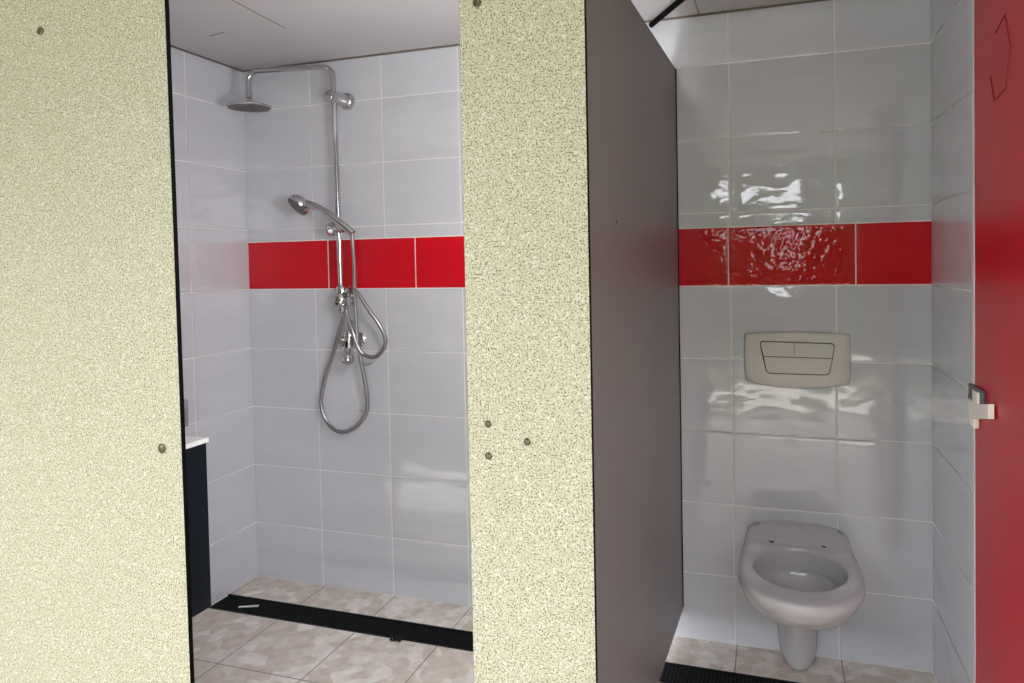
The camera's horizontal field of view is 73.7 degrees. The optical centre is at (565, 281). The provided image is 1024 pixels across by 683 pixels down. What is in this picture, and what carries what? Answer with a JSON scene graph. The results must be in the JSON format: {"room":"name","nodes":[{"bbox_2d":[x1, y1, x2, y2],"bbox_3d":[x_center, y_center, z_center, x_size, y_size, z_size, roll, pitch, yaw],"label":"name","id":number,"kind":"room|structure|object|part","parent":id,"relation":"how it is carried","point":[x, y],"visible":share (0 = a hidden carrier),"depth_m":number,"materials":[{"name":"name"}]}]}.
{"room":"public restroom","nodes":[
{"label":"public restroom","id":0,"kind":"room"},
{"bbox_2d":[171,47,257,606],"bbox_3d":[-1.579,0.210,2.376,0.144,2.200,1.150,-1,2,17],"label":"wall","id":1,"kind":"structure","parent":0,"point":[212,223],"depth_m":2.73,"materials":[{"name":"white tile"}]},
{"bbox_2d":[185,436,210,616],"bbox_3d":[-1.345,0.702,1.891,0.579,0.490,0.327,-1,2,17],"label":"vanity cabinet","id":2,"kind":"object","parent":1,"relation":"attached to","point":[196,458],"visible":0.1,"depth_m":1.93,"materials":[{"name":"black wood"}]},
{"bbox_2d":[185,436,208,448],"bbox_3d":[-1.349,0.483,1.885,0.579,0.052,0.327,-1,2,17],"label":"basin","id":3,"kind":"object","parent":2,"relation":"in","point":[192,442],"depth_m":1.93,"materials":[{"name":"white ceramic"}]},
{"bbox_2d":[171,45,242,71],"bbox_3d":[-1.519,-0.868,2.349,0.006,0.006,1.100,-1,2,17],"label":"trim","id":4,"kind":"structure","parent":1,"relation":"attached to","point":[172,46],"depth_m":2.68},
{"bbox_2d":[169,0,807,69],"bbox_3d":[-0.606,-0.900,0.925,6.100,0.100,3.520,-1,2,17],"label":"ceiling","id":5,"kind":"structure","parent":0,"point":[314,30],"depth_m":2.34,"materials":[{"name":"white paint"}]},
{"bbox_2d":[232,0,284,27],"bbox_3d":[-1.059,-0.870,2.014,0.003,0.001,0.732,-1,2,13],"label":"trim","id":6,"kind":"structure","parent":5,"relation":"attached to","point":[232,0],"depth_m":2.23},
{"bbox_2d":[649,0,684,27],"bbox_3d":[0.609,-0.864,1.306,0.019,0.019,2.183,-1,2,-17],"label":"conduit","id":7,"kind":"object","parent":5,"relation":"attached to","point":[675,4],"visible":1,"depth_m":2.23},
{"bbox_2d":[192,576,936,682],"bbox_3d":[-0.583,1.356,0.928,6.100,0.090,3.400,-1,2,17],"label":"floor","id":8,"kind":"structure","parent":0,"point":[228,647],"depth_m":2.32,"materials":[{"name":"tile"}]},
{"bbox_2d":[0,0,194,682],"bbox_3d":[-1.344,0.294,1.697,0.992,2.020,0.056,-1,2,17],"label":"panel","id":9,"kind":"object","parent":8,"relation":"on","point":[95,573],"visible":1,"depth_m":1.62,"materials":[{"name":"laminate"}]},
{"bbox_3d":[-0.886,0.304,1.570,0.028,0.063,0.014,-1,2,17],"label":"strike plate","id":10,"kind":"part","parent":9,"relation":"part of","materials":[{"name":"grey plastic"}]},
{"bbox_2d":[390,636,401,641],"bbox_3d":[-0.597,1.265,2.402,0.044,0.018,0.024,-1,2,17],"label":"clump","id":11,"kind":"object","parent":8,"relation":"on","point":[395,638],"visible":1,"depth_m":2.40,"materials":[{"name":"black"}]},
{"bbox_2d":[209,594,798,682],"bbox_3d":[-0.141,1.294,2.334,2.607,0.063,0.114,-1,2,17],"label":"floor drain","id":12,"kind":"object","parent":8,"relation":"in","point":[328,618],"depth_m":2.49,"materials":[{"name":"black metal"}]},
{"bbox_3d":[-1.242,1.276,2.667,0.076,0.004,0.008,-1,2,-3],"label":"paper strip","id":13,"kind":"part","parent":12,"relation":"part of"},
{"bbox_2d":[459,0,597,682],"bbox_3d":[-0.069,0.281,1.304,0.252,2.020,0.056,-1,2,17],"label":"panel","id":14,"kind":"object","parent":8,"relation":"on","point":[524,83],"visible":1,"depth_m":1.29,"materials":[{"name":"laminate"}]},
{"bbox_2d":[737,520,865,669],"bbox_3d":[0.704,1.032,2.042,0.355,0.445,0.486,-1,2,17],"label":"toilet","id":15,"kind":"object","parent":8,"relation":"on","point":[805,578],"visible":1,"depth_m":2.14,"materials":[{"name":"white ceramic"}]},
{"bbox_2d":[243,0,933,672],"bbox_3d":[-0.078,0.177,2.575,2.935,2.200,0.124,-1,2,17],"label":"wall","id":16,"kind":"structure","parent":0,"point":[804,130],"depth_m":2.33,"materials":[{"name":"white tile"}]},
{"bbox_2d":[226,65,387,364],"bbox_3d":[-1.010,-0.259,2.689,0.637,1.177,0.180,-1,2,3],"label":"shower column","id":17,"kind":"structure","parent":16,"relation":"attached to","point":[342,299],"depth_m":2.66,"materials":[{"name":"silver metal"}]},
{"bbox_2d":[288,194,369,433],"bbox_3d":[-0.925,0.139,2.655,0.279,0.956,0.156,-1,2,17],"label":"shower","id":18,"kind":"object","parent":17,"relation":"attached to","point":[303,206],"visible":1,"depth_m":2.65,"materials":[{"name":"silver metal"}]},
{"bbox_3d":[-0.920,-0.247,2.614,0.239,0.154,0.042,-1,2,14],"label":"handle","id":19,"kind":"part","parent":18,"relation":"part of","materials":[{"name":"silver metal"}]},
{"bbox_3d":[-0.849,0.300,2.656,0.048,0.056,0.052,-1,2,17],"label":"valve knob","id":20,"kind":"part","parent":17,"relation":"part of","materials":[{"name":"silver metal"}]},
{"bbox_2d":[243,0,827,71],"bbox_3d":[-0.117,-0.897,2.485,2.615,0.006,0.006,-1,2,17],"label":"trim","id":21,"kind":"structure","parent":16,"relation":"attached to","point":[808,1],"depth_m":2.35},
{"bbox_2d":[586,0,683,682],"bbox_3d":[0.201,0.229,1.826,0.026,1.886,1.149,-1,2,19],"label":"wall","id":22,"kind":"structure","parent":16,"relation":"attached to","point":[632,81],"depth_m":1.72,"materials":[{"name":"grey laminate"}]},
{"bbox_2d":[744,331,850,388],"bbox_3d":[0.763,0.261,2.245,0.336,0.192,0.019,-1,2,17],"label":"flush plate","id":23,"kind":"object","parent":16,"relation":"attached to","point":[783,359],"visible":1,"depth_m":2.24,"materials":[{"name":"plastic"}]},
{"bbox_2d":[930,0,972,682],"bbox_3d":[1.049,0.184,1.565,0.145,2.200,1.150,-1,2,17],"label":"wall","id":24,"kind":"structure","parent":0,"point":[951,20],"depth_m":1.89,"materials":[{"name":"white tile"}]},
{"bbox_2d":[967,0,1023,682],"bbox_3d":[0.871,0.214,1.318,0.032,1.880,0.578,-1,2,17],"label":"door","id":25,"kind":"structure","parent":24,"relation":"in","point":[995,401],"depth_m":1.41,"materials":[{"name":"red laminate"}]}
]}

